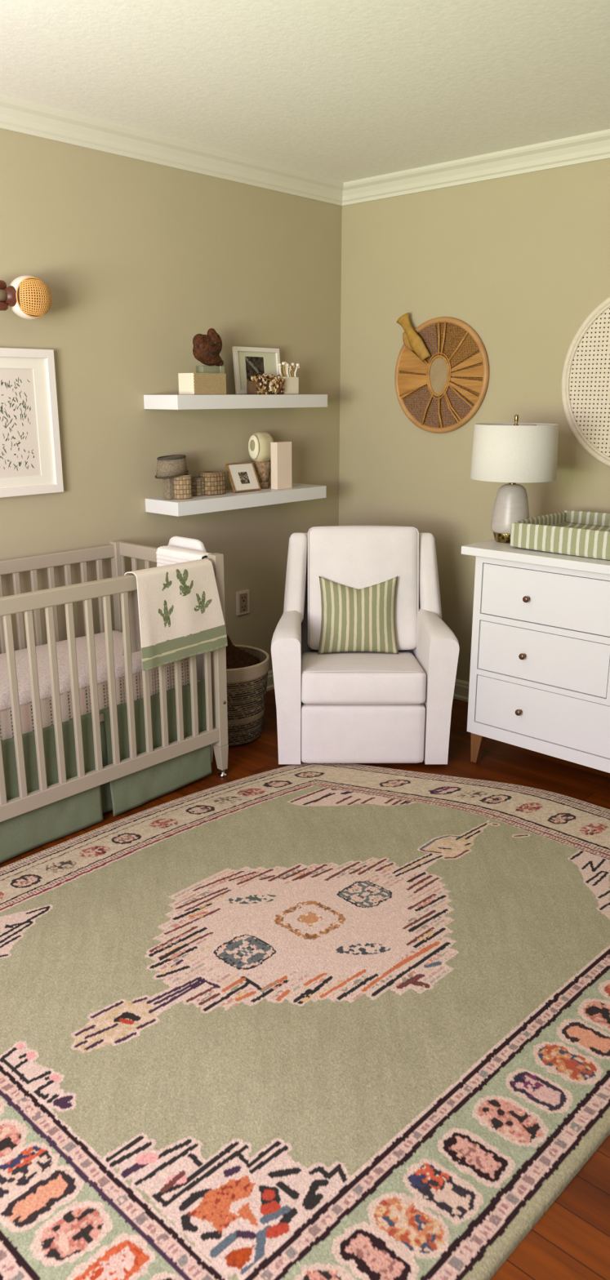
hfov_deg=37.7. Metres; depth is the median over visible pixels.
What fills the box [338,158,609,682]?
wall
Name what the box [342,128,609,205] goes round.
trim
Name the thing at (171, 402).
floating shelf
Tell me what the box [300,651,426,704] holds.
seat cushion
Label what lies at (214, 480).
woven basket
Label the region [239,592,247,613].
socket
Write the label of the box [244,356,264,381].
print
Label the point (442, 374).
wall decoration
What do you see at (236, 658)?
throw
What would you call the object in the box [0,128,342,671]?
wall
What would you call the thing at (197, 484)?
woven basket
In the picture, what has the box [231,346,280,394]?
photo frame
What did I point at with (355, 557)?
cushion
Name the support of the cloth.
hanging from the crib
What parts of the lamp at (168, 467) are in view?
post, lamp shade, lamp shade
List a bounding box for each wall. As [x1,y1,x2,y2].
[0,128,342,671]
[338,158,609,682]
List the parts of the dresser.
panel, leg, knob, knob, knob, drawer, drawer, drawer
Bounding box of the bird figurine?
[192,328,224,373]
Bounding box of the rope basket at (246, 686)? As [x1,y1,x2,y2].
[226,644,269,746]
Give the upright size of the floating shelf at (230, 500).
0.058 m
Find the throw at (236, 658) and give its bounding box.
[226,635,260,669]
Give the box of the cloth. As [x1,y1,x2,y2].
[155,546,209,566]
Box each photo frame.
[224,462,261,493]
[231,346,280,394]
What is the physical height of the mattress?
0.204 m
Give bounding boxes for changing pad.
[510,510,609,559]
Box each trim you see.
[0,94,343,206]
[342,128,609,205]
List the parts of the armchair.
arm, frame, panel, arm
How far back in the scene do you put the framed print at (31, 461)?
3.34 m
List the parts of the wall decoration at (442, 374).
cane panel, cane panel, woven panel, woven panel, woven panel, woven panel, woven panel, woven panel, cane panel, woven panel, cane panel, cane panel, cane panel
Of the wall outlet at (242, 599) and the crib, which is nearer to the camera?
the crib
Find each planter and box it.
[246,373,284,394]
[248,431,273,488]
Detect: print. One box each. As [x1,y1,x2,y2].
[0,347,63,497]
[238,471,249,484]
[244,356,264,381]
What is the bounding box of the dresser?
[461,538,609,773]
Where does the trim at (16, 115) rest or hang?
attached to the wall at (137, 260)
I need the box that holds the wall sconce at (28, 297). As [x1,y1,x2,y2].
[0,275,52,319]
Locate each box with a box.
[177,373,226,395]
[270,441,292,489]
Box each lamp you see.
[155,454,188,499]
[470,414,558,543]
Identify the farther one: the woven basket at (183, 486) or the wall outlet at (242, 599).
the wall outlet at (242, 599)
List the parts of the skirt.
skirt panel, skirt panel, skirt panel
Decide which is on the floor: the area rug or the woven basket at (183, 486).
the area rug
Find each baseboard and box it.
[266,670,274,691]
[453,679,469,702]
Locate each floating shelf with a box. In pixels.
[143,394,327,409]
[145,483,326,516]
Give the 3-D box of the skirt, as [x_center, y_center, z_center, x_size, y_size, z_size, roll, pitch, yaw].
[-0.980,0.424,3.205,0.545,0.399,1.255,14,21,41]
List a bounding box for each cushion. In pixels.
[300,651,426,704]
[307,525,417,650]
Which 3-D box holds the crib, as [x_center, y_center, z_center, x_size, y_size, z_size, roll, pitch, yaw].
[-0.993,0.192,3.153,0.619,0.895,1.384,14,21,41]
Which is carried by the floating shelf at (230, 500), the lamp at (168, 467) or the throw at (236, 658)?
the lamp at (168, 467)
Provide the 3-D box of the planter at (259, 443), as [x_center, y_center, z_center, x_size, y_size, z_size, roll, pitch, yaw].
[-0.207,-0.845,4.193,0.104,0.260,0.138,14,21,41]
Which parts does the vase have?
coral stem, coral stem, coral stem, coral stem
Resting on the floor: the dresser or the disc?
the dresser
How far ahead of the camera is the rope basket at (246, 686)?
3.81 m
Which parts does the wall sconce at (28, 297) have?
globe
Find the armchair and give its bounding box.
[271,525,458,764]
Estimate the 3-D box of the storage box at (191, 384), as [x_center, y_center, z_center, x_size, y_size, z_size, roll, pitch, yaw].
[-0.429,-1.073,3.742,0.100,0.086,0.176,14,21,41]
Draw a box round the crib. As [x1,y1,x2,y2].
[0,540,228,822]
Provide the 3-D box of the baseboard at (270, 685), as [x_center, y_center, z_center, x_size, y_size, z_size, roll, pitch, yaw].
[-1.574,0.612,3.133,0.024,0.096,5.200,14,21,41]
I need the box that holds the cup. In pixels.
[280,377,298,394]
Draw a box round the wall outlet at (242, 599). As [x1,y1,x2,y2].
[235,589,249,615]
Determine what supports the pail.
on the floor
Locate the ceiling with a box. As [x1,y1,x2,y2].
[0,0,609,182]
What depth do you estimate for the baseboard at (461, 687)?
4.43 m
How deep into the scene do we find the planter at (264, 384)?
3.98 m
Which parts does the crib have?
rail, rail, rail, corner post, rail, corner post, leg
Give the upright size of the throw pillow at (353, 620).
0.329 m
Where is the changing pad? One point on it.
(570, 532)
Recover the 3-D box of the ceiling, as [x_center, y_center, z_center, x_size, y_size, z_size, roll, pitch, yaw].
[0.326,-1.292,0.858,5.300,0.100,5.300,14,21,41]
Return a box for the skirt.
[0,679,212,863]
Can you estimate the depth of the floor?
3.36 m
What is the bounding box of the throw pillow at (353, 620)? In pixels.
[317,575,398,653]
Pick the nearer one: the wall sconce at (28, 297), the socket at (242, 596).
the wall sconce at (28, 297)
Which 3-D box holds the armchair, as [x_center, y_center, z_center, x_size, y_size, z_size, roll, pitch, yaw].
[0.235,-0.018,3.869,0.736,0.916,0.791,0,15,0]
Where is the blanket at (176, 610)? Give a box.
[121,558,227,671]
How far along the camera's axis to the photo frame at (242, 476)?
4.07 m
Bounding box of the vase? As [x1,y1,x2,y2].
[277,361,299,394]
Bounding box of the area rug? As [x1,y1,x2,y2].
[0,761,609,1279]
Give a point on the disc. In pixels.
(592, 449)
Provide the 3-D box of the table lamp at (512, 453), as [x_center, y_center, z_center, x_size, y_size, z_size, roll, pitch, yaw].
[0.816,-0.632,3.508,0.331,0.492,0.331,14,21,41]
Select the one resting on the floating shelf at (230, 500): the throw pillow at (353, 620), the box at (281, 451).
the box at (281, 451)
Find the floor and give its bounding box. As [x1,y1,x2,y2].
[0,688,609,1279]
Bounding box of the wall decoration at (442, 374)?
[394,312,488,433]
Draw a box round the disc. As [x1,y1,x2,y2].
[560,296,609,466]
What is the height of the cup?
0.078 m
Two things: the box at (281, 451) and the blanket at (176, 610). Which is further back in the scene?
the box at (281, 451)
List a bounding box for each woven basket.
[173,473,191,499]
[191,476,204,496]
[198,470,225,495]
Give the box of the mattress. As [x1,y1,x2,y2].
[0,630,190,740]

